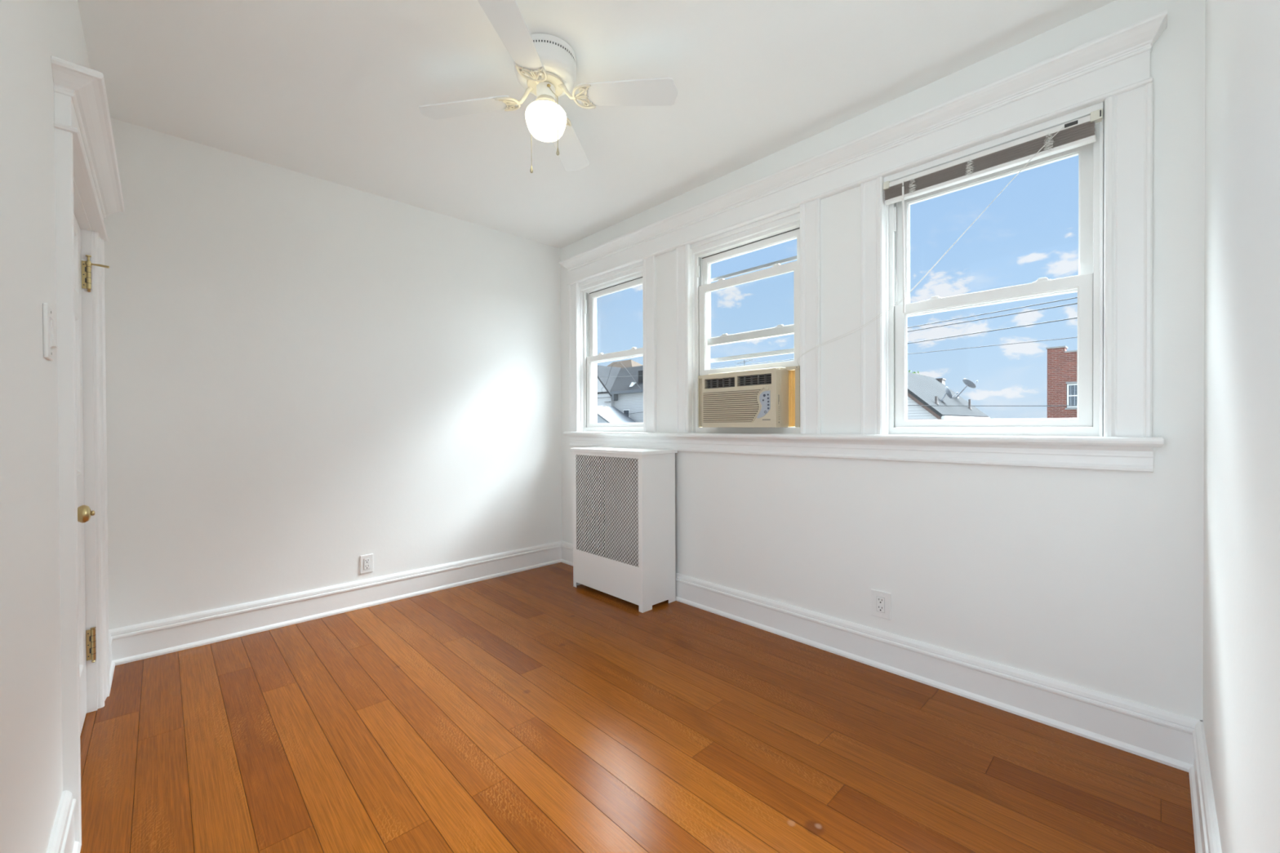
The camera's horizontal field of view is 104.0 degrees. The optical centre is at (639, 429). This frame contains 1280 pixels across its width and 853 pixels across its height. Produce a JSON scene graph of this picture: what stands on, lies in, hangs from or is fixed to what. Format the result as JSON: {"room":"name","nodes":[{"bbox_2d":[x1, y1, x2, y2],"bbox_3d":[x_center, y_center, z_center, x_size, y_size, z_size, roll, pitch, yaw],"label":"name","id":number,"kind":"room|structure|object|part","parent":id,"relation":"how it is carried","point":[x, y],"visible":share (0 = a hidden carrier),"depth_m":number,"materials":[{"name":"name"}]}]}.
{"room":"empty bedroom","nodes":[
{"label":"empty bedroom","id":0,"kind":"room"},
{"bbox_2d":[0,0,90,852],"bbox_3d":[-1.809,-0.111,1.495,0.150,2.730,2.250,-1,1,-44],"label":"wall","id":1,"kind":"structure","parent":0,"point":[32,32],"depth_m":1.02,"materials":[{"name":"white paint"}]},
{"bbox_2d":[42,302,57,360],"bbox_3d":[-1.400,-0.229,1.188,0.016,0.126,0.090,-1,1,-44],"label":"light switch","id":2,"kind":"object","parent":1,"relation":"attached to","point":[49,340],"visible":1,"depth_m":1.16,"materials":[{"name":"white plastic"}]},
{"bbox_3d":[-1.399,-0.229,1.189,0.002,0.072,0.036,-1,1,-44],"label":"switch frame","id":3,"kind":"part","parent":2,"relation":"part of","materials":[{"name":"white plastic"}]},
{"bbox_2d":[54,128,81,846],"bbox_3d":[-1.554,0.167,1.363,0.031,1.914,0.108,-1,1,-44],"label":"trim","id":4,"kind":"structure","parent":1,"relation":"attached to","point":[64,155],"depth_m":1.32,"materials":[{"name":"white paint"}]},
{"bbox_2d":[46,631,115,852],"bbox_3d":[-1.739,1.039,1.566,0.031,0.168,2.250,-1,1,-44],"label":"baseboard","id":5,"kind":"structure","parent":1,"relation":"attached to","point":[62,840],"depth_m":1.26,"materials":[{"name":"white paint"}]},
{"bbox_2d":[73,178,97,713],"bbox_3d":[-1.944,0.163,1.642,0.154,1.922,0.852,-1,1,-44],"label":"trim","id":6,"kind":"structure","parent":1,"relation":"attached to","point":[79,212],"depth_m":1.98,"materials":[{"name":"white paint"}]},
{"bbox_2d":[50,55,124,241],"bbox_3d":[-1.867,-0.873,1.722,0.092,0.168,1.154,-1,1,-44],"label":"trim","id":7,"kind":"structure","parent":1,"relation":"attached to","point":[81,106],"depth_m":1.50,"materials":[{"name":"white paint"}]},
{"bbox_2d":[73,213,109,736],"bbox_3d":[-1.897,0.168,1.693,0.113,1.894,0.810,-1,1,-44],"label":"door","id":8,"kind":"structure","parent":1,"relation":"in","point":[82,272],"depth_m":1.89,"materials":[{"name":"white paint"}]},
{"bbox_3d":[-2.037,-0.617,1.779,0.031,0.240,0.270,-1,1,-44],"label":"panel","id":9,"kind":"part","parent":8,"relation":"part of","materials":[{"name":"white paint"}]},
{"bbox_3d":[-2.034,-0.124,1.782,0.031,0.595,0.270,-1,1,-44],"label":"panel","id":10,"kind":"part","parent":8,"relation":"part of","materials":[{"name":"white paint"}]},
{"bbox_3d":[-2.031,0.593,1.787,0.031,0.620,0.270,-1,1,-44],"label":"panel","id":11,"kind":"part","parent":8,"relation":"part of","materials":[{"name":"white paint"}]},
{"bbox_3d":[-1.689,0.257,1.501,0.071,0.054,0.054,-1,1,-44],"label":"knob","id":12,"kind":"part","parent":8,"relation":"part of","materials":[{"name":"gold metal"}]},
{"bbox_2d":[91,231,109,708],"bbox_3d":[-2.212,0.165,2.048,0.031,1.914,0.120,-1,1,-44],"label":"trim","id":13,"kind":"structure","parent":1,"relation":"attached to","point":[98,244],"depth_m":2.01,"materials":[{"name":"white paint"}]},
{"bbox_2d":[103,117,561,629],"bbox_3d":[-1.649,-0.130,3.314,2.910,2.720,0.150,-1,1,-44],"label":"wall","id":14,"kind":"structure","parent":0,"point":[308,376],"depth_m":2.91,"materials":[{"name":"white paint"}]},
{"bbox_2d":[108,541,561,666],"bbox_3d":[-1.580,1.026,3.258,2.606,0.168,0.031,-1,1,-44],"label":"baseboard","id":15,"kind":"structure","parent":14,"relation":"attached to","point":[139,642],"depth_m":2.91,"materials":[{"name":"white paint"}]},
{"bbox_2d":[360,554,373,573],"bbox_3d":[-1.717,0.847,3.141,0.074,0.112,0.009,-1,1,-44],"label":"power outlet","id":16,"kind":"object","parent":14,"relation":"attached to","point":[366,561],"visible":1,"depth_m":3.14,"materials":[{"name":"white plastic"}]},
{"bbox_2d":[364,558,369,569],"bbox_3d":[-1.715,0.847,3.139,0.033,0.068,0.003,-1,1,-44],"label":"receptacle","id":17,"kind":"object","parent":16,"relation":"attached to","point":[366,561],"depth_m":3.14,"materials":[{"name":"white plastic"}]},
{"bbox_2d":[77,0,1115,248],"bbox_3d":[-0.370,-1.561,1.966,2.910,0.150,3.860,-1,1,-44],"label":"ceiling","id":18,"kind":"structure","parent":0,"point":[331,91],"depth_m":2.12,"materials":[{"name":"white paint"}]},
{"bbox_2d":[418,0,677,173],"bbox_3d":[-0.375,-1.269,1.994,0.797,0.432,0.797,-1,1,-38],"label":"ceiling fan","id":19,"kind":"object","parent":18,"relation":"hanging from","point":[545,64],"visible":1,"depth_m":1.94,"materials":[{"name":"white metal"}]},
{"bbox_3d":[-0.704,-1.308,2.035,0.388,0.044,0.124,0,0,7],"label":"blade","id":20,"kind":"part","parent":19,"relation":"part of","materials":[{"name":"white wood"}]},
{"bbox_3d":[-0.416,-1.307,1.665,0.124,0.044,0.388,0,0,7],"label":"blade","id":21,"kind":"part","parent":19,"relation":"part of","materials":[{"name":"white wood"}]},
{"bbox_3d":[-0.375,-1.221,1.994,0.163,0.118,0.163,-1,1,-44],"label":"glass globe","id":22,"kind":"part","parent":19,"relation":"part of","materials":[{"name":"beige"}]},
{"bbox_3d":[-0.336,-1.212,1.939,0.057,0.260,0.003,0,1,43],"label":"pull chain","id":23,"kind":"part","parent":19,"relation":"part of","materials":[{"name":"gold metal"}]},
{"bbox_3d":[-0.334,-1.312,2.323,0.124,0.044,0.388,0,0,7],"label":"blade","id":24,"kind":"part","parent":19,"relation":"part of","materials":[{"name":"white wood"}]},
{"bbox_3d":[-0.046,-1.311,1.953,0.388,0.044,0.124,0,0,7],"label":"blade","id":25,"kind":"part","parent":19,"relation":"part of","materials":[{"name":"white wood"}]},
{"bbox_2d":[80,562,1195,852],"bbox_3d":[-0.354,1.174,1.989,2.880,0.120,3.840,-1,1,-44],"label":"floor","id":26,"kind":"structure","parent":0,"point":[528,711],"depth_m":1.74,"materials":[{"name":"brown wood"}]},
{"bbox_2d":[570,446,677,613],"bbox_3d":[-0.122,0.623,3.354,0.318,0.980,0.721,-1,1,-44],"label":"radiator cover","id":27,"kind":"object","parent":26,"relation":"on","point":[624,498],"visible":1,"depth_m":3.20,"materials":[{"name":"white metal"}]},
{"bbox_2d":[575,454,638,567],"bbox_3d":[-0.227,0.508,3.251,0.002,0.659,0.628,-1,1,-44],"label":"grille","id":28,"kind":"object","parent":27,"relation":"attached to","point":[633,456],"depth_m":3.23,"materials":[{"name":"white metal"}]},
{"bbox_3d":[-0.121,0.615,3.356,0.278,0.917,0.688,-1,1,-44],"label":"panel","id":29,"kind":"part","parent":27,"relation":"part of","materials":[{"name":"grey metal"}]},
{"bbox_3d":[-0.227,0.635,3.254,0.004,0.959,0.697,-1,1,-44],"label":"panel","id":30,"kind":"part","parent":27,"relation":"part of","materials":[{"name":"white metal"}]},
{"bbox_3d":[-0.125,0.144,3.351,0.318,0.021,0.721,-1,1,-44],"label":"lid","id":31,"kind":"part","parent":27,"relation":"part of","materials":[{"name":"white metal"}]},
{"bbox_3d":[0.120,0.634,3.106,0.292,0.959,0.004,-1,1,-44],"label":"panel","id":32,"kind":"part","parent":27,"relation":"part of","materials":[{"name":"white metal"}]},
{"bbox_2d":[560,0,1205,720],"bbox_3d":[0.682,-0.137,2.881,0.150,2.720,3.705,-1,1,-44],"label":"wall","id":33,"kind":"structure","parent":0,"point":[1090,579],"depth_m":2.00,"materials":[{"name":"white paint"}]},
{"bbox_2d":[568,282,579,431],"bbox_3d":[-0.531,-0.571,4.010,0.026,1.182,0.110,-1,1,-44],"label":"trim","id":34,"kind":"structure","parent":33,"relation":"attached to","point":[574,401],"depth_m":4.00,"materials":[{"name":"white paint"}]},
{"bbox_2d":[578,261,643,431],"bbox_3d":[-0.173,-0.566,3.761,0.153,1.193,0.750,-1,1,-44],"label":"window","id":35,"kind":"structure","parent":33,"relation":"in","point":[630,276],"depth_m":3.97,"materials":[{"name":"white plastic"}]},
{"bbox_3d":[-0.178,-0.295,3.757,0.031,0.564,0.687,-1,1,-44],"label":"sash","id":36,"kind":"part","parent":35,"relation":"part of","materials":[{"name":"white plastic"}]},
{"bbox_3d":[-0.155,-0.807,3.777,0.032,0.559,0.687,-1,1,-44],"label":"sash","id":37,"kind":"part","parent":35,"relation":"part of","materials":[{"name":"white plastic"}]},
{"bbox_2d":[642,255,657,432],"bbox_3d":[0.064,-0.569,3.391,0.026,1.182,0.110,-1,1,-44],"label":"trim","id":38,"kind":"structure","parent":33,"relation":"attached to","point":[649,264],"depth_m":3.38,"materials":[{"name":"white paint"}]},
{"bbox_2d":[675,244,690,432],"bbox_3d":[0.273,-0.568,3.174,0.026,1.182,0.106,-1,1,-44],"label":"trim","id":39,"kind":"structure","parent":33,"relation":"attached to","point":[682,253],"depth_m":3.17,"materials":[{"name":"white paint"}]},
{"bbox_2d":[689,206,799,433],"bbox_3d":[0.632,-0.564,2.924,0.153,1.193,0.759,-1,1,-44],"label":"window","id":40,"kind":"structure","parent":33,"relation":"in","point":[784,227],"depth_m":2.96,"materials":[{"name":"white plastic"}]},
{"bbox_2d":[697,365,799,427],"bbox_3d":[0.690,-0.174,2.985,0.492,0.327,0.698,-1,1,-44],"label":"air conditioner","id":41,"kind":"object","parent":40,"relation":"attached to","point":[767,397],"visible":0.98,"depth_m":2.73,"materials":[{"name":"beige plastic"}]},
{"bbox_3d":[0.424,-0.173,3.121,0.032,0.325,0.133,-1,1,-44],"label":"curtain frame","id":42,"kind":"part","parent":41,"relation":"part of","materials":[{"name":"beige plastic"}]},
{"bbox_2d":[699,378,702,426],"bbox_3d":[0.422,-0.166,3.117,0.008,0.305,0.133,-1,1,-44],"label":"panel","id":43,"kind":"object","parent":41,"relation":"hanging from","point":[700,380],"depth_m":3.15,"materials":[{"name":"beige plastic"}]},
{"bbox_2d":[705,377,734,388],"bbox_3d":[0.472,-0.266,2.899,0.031,0.055,0.215,-1,1,-44],"label":"air vent","id":44,"kind":"object","parent":41,"relation":"attached to","point":[710,383],"depth_m":2.90,"materials":[{"name":"grey plastic"}]},
{"bbox_2d":[702,389,760,422],"bbox_3d":[0.513,-0.126,2.826,0.004,0.175,0.398,-1,1,-44],"label":"grille","id":45,"kind":"object","parent":41,"relation":"attached to","point":[719,406],"depth_m":2.82,"materials":[{"name":"beige plastic"}]},
{"bbox_2d":[737,373,771,386],"bbox_3d":[0.633,-0.267,2.732,0.031,0.056,0.217,-1,1,-44],"label":"air vent","id":46,"kind":"object","parent":41,"relation":"attached to","point":[744,380],"depth_m":2.73,"materials":[{"name":"grey plastic"}]},
{"bbox_3d":[0.660,-0.130,2.674,0.002,0.146,0.083,-1,1,-44],"label":"control panel","id":47,"kind":"part","parent":41,"relation":"part of","materials":[{"name":"grey plastic"}]},
{"bbox_2d":[788,369,795,426],"bbox_3d":[0.823,-0.165,2.700,0.008,0.305,0.042,-1,1,-44],"label":"panel","id":48,"kind":"object","parent":41,"relation":"hanging from","point":[791,372],"depth_m":2.70,"materials":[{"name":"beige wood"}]},
{"bbox_3d":[0.827,-0.173,2.696,0.044,0.327,0.092,-1,1,-44],"label":"curtain frame","id":49,"kind":"part","parent":41,"relation":"part of","materials":[{"name":"beige plastic"}]},
{"bbox_3d":[0.625,-0.619,2.918,0.031,0.564,0.696,-1,1,-44],"label":"sash","id":50,"kind":"part","parent":40,"relation":"part of","materials":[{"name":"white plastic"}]},
{"bbox_3d":[0.649,-0.805,2.940,0.032,0.559,0.696,-1,1,-44],"label":"sash","id":51,"kind":"part","parent":40,"relation":"part of","materials":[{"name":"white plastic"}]},
{"bbox_2d":[800,198,821,434],"bbox_3d":[0.869,-0.567,2.554,0.026,1.182,0.107,-1,1,-44],"label":"trim","id":52,"kind":"structure","parent":33,"relation":"attached to","point":[811,211],"depth_m":2.55,"materials":[{"name":"white paint"}]},
{"bbox_2d":[568,435,1153,472],"bbox_3d":[0.577,0.099,2.860,0.034,0.085,3.294,-1,1,-44],"label":"trim","id":53,"kind":"structure","parent":33,"relation":"attached to","point":[1131,459],"depth_m":2.18,"materials":[{"name":"white paint"}]},
{"bbox_2d":[559,9,1167,284],"bbox_3d":[0.546,-1.252,2.838,0.088,0.187,3.369,-1,1,-44],"label":"trim","id":54,"kind":"structure","parent":33,"relation":"attached to","point":[1117,62],"depth_m":2.15,"materials":[{"name":"white paint"}]},
{"bbox_2d":[563,431,1164,447],"bbox_3d":[0.575,0.041,2.866,0.095,0.034,3.353,-1,1,-44],"label":"trim","id":55,"kind":"structure","parent":33,"relation":"attached to","point":[1142,442],"depth_m":2.13,"materials":[{"name":"white paint"}]},
{"bbox_2d":[860,176,884,434],"bbox_3d":[1.083,-0.566,2.331,0.026,1.182,0.100,-1,1,-44],"label":"trim","id":56,"kind":"structure","parent":33,"relation":"attached to","point":[872,192],"depth_m":2.33,"materials":[{"name":"white paint"}]},
{"bbox_2d":[560,540,1200,772],"bbox_3d":[0.570,1.020,2.880,0.031,0.168,3.555,-1,1,-44],"label":"baseboard","id":57,"kind":"structure","parent":33,"relation":"attached to","point":[1157,735],"depth_m":2.04,"materials":[{"name":"white paint"}]},
{"bbox_2d":[871,589,890,620],"bbox_3d":[1.119,0.815,2.322,0.009,0.122,0.088,-1,1,-44],"label":"power outlet","id":58,"kind":"object","parent":33,"relation":"attached to","point":[880,601],"visible":1,"depth_m":2.32,"materials":[{"name":"white plastic"}]},
{"bbox_2d":[876,596,884,613],"bbox_3d":[1.117,0.815,2.321,0.003,0.068,0.033,-1,1,-44],"label":"receptacle","id":59,"kind":"object","parent":58,"relation":"attached to","point":[880,600],"depth_m":2.32,"materials":[{"name":"white plastic"}]},
{"bbox_2d":[884,102,1104,436],"bbox_3d":[1.435,-0.561,2.088,0.153,1.193,0.746,-1,1,-44],"label":"window","id":60,"kind":"structure","parent":33,"relation":"in","point":[1088,284],"depth_m":1.97,"materials":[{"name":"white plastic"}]},
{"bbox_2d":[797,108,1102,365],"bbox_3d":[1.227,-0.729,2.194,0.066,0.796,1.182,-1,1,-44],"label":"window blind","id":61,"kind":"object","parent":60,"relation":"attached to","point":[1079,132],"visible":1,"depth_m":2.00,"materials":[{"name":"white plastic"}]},
{"bbox_3d":[1.194,-1.067,2.191,0.007,0.066,0.035,-1,1,-44],"label":"ladder cord","id":62,"kind":"part","parent":61,"relation":"part of","materials":[{"name":"white fabric"}]},
{"bbox_3d":[1.343,-1.067,2.036,0.007,0.067,0.035,-1,1,-44],"label":"ladder cord","id":63,"kind":"part","parent":61,"relation":"part of","materials":[{"name":"white fabric"}]},
{"bbox_3d":[1.375,-1.036,2.035,0.029,0.016,0.714,-1,1,-44],"label":"rail","id":64,"kind":"part","parent":61,"relation":"part of","materials":[{"name":"white plastic"}]},
{"bbox_3d":[1.517,-1.066,1.855,0.007,0.066,0.035,-1,1,-44],"label":"ladder cord","id":65,"kind":"part","parent":61,"relation":"part of","materials":[{"name":"white fabric"}]},
{"bbox_3d":[1.430,-0.290,2.084,0.031,0.564,0.684,-1,1,-44],"label":"sash","id":66,"kind":"part","parent":60,"relation":"part of","materials":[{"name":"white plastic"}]},
{"bbox_3d":[1.453,-0.802,2.104,0.032,0.559,0.684,-1,1,-44],"label":"sash","id":67,"kind":"part","parent":60,"relation":"part of","materials":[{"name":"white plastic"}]},
{"bbox_2d":[1103,82,1152,437],"bbox_3d":[1.674,-0.564,1.716,0.026,1.182,0.118,-1,1,-44],"label":"trim","id":68,"kind":"structure","parent":33,"relation":"attached to","point":[1128,115],"depth_m":1.71,"materials":[{"name":"white paint"}]},
{"bbox_2d":[1203,0,1279,852],"bbox_3d":[0.865,-0.121,0.591,2.760,2.720,0.150,-1,1,-44],"label":"wall","id":69,"kind":"structure","parent":0,"point":[1242,504],"depth_m":0.86,"materials":[{"name":"white paint"}]},
{"bbox_2d":[1188,720,1222,852],"bbox_3d":[0.829,1.034,0.685,2.700,0.168,0.031,-1,1,-44],"label":"baseboard","id":70,"kind":"structure","parent":69,"relation":"attached to","point":[1206,829],"depth_m":1.35,"materials":[{"name":"white paint"}]},
{"label":"outside","id":71,"kind":"structure","parent":0,"visible":0},
{"bbox_3d":[12.684,5.852,51.685,135.000,0.300,170.000,-1,1,-44],"label":"ground","id":72,"kind":"structure","parent":71,"visible":0},
{"bbox_2d":[597,405,636,422],"bbox_3d":[-3.660,1.824,46.850,3.200,7.970,8.100,-1,1,-44],"label":"roof","id":73,"kind":"structure","parent":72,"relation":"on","point":[605,414],"depth_m":45.38,"materials":[{"name":"white"}]},
{"bbox_2d":[596,364,643,422],"bbox_3d":[-0.003,-0.442,51.677,8.200,12.400,13.400,-1,1,-44],"label":"house","id":74,"kind":"structure","parent":72,"relation":"on","point":[623,393],"depth_m":49.07,"materials":[{"name":"white"}]},
{"bbox_2d":[601,363,639,393],"bbox_3d":[-2.301,-4.798,47.201,1.468,2.524,5.526,-1,1,-42],"label":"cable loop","id":75,"kind":"object","parent":74,"relation":"on","point":[615,363],"visible":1,"depth_m":45.95,"materials":[{"name":"black"}]},
{"bbox_3d":[-1.297,-1.180,48.080,0.020,1.310,0.820,-1,1,-44],"label":"pane","id":76,"kind":"part","parent":74,"relation":"part of","materials":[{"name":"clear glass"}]},
{"bbox_2d":[606,360,643,368],"bbox_3d":[-1.656,-2.407,75.884,11.000,16.000,14.200,-1,1,-44],"label":"roof","id":77,"kind":"structure","parent":72,"relation":"on","point":[627,363],"depth_m":74.53,"materials":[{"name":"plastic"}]},
{"bbox_2d":[907,372,990,419],"bbox_3d":[14.495,1.437,26.662,9.080,8.870,5.470,-1,1,-44],"label":"house","id":78,"kind":"structure","parent":72,"relation":"on","point":[928,392],"depth_m":23.92,"materials":[{"name":"plastic"}]},
{"bbox_2d":[940,386,958,401],"bbox_3d":[14.888,-1.694,24.111,0.542,0.725,0.760,-1,1,-44],"label":"satellite dish","id":79,"kind":"object","parent":78,"relation":"on","point":[948,392],"visible":0.99,"depth_m":24.03,"materials":[{"name":"grey metal"}]},
{"bbox_2d":[955,378,977,398],"bbox_3d":[17.357,-2.174,26.736,0.711,1.025,1.115,-1,1,-44],"label":"satellite dish","id":80,"kind":"object","parent":78,"relation":"on","point":[968,383],"visible":1,"depth_m":26.51,"materials":[{"name":"grey metal"}]},
{"bbox_2d":[1045,345,1077,417],"bbox_3d":[22.370,1.245,20.596,8.050,9.270,7.850,-1,1,-44],"label":"brick building","id":81,"kind":"structure","parent":72,"relation":"on","point":[1062,364],"depth_m":20.28,"materials":[{"name":"red brick"}]},
{"bbox_3d":[17.669,-1.341,19.849,0.020,0.900,1.025,-1,1,-44],"label":"pane","id":82,"kind":"part","parent":81,"relation":"part of","materials":[{"name":"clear glass"}]},
{"bbox_3d":[6.182,1.290,15.320,0.334,9.400,0.320,-1,1,-44],"label":"utility pole","id":83,"kind":"object","parent":72,"relation":"on","visible":0},
{"bbox_2d":[599,317,1077,377],"bbox_3d":[4.504,-3.651,24.806,3.060,2.762,55.970,0,0,-19],"label":"power line","id":84,"kind":"object","parent":83,"relation":"attached to","point":[1072,317],"visible":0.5,"depth_m":11.95,"materials":[{"name":"black"}]},
{"bbox_2d":[907,337,1077,354],"bbox_3d":[10.513,-1.725,7.030,0.015,0.663,18.668,0,0,-28],"label":"power line","id":85,"kind":"object","parent":83,"relation":"attached to","point":[1070,337],"visible":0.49,"depth_m":11.38,"materials":[{"name":"black"}]},
{"bbox_2d":[907,302,1077,332],"bbox_3d":[10.510,-2.494,7.024,0.023,0.232,18.667,0,0,-28],"label":"power line","id":86,"kind":"object","parent":83,"relation":"attached to","point":[1074,303],"visible":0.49,"depth_m":11.44,"materials":[{"name":"black"}]},
{"bbox_2d":[907,297,1077,328],"bbox_3d":[10.509,-2.630,7.023,0.021,0.139,18.667,0,0,-28],"label":"power line","id":87,"kind":"object","parent":83,"relation":"attached to","point":[1073,297],"visible":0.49,"depth_m":11.40,"materials":[{"name":"black"}]},
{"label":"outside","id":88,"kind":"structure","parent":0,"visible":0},
{"bbox_2d":[907,404,1075,406],"bbox_3d":[11.278,-0.825,17.716,0.023,0.573,21.001,-1,1,-44],"label":"power line","id":89,"kind":"object","parent":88,"point":[908,405],"visible":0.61,"depth_m":16.67,"materials":[{"name":"black"}]}
]}

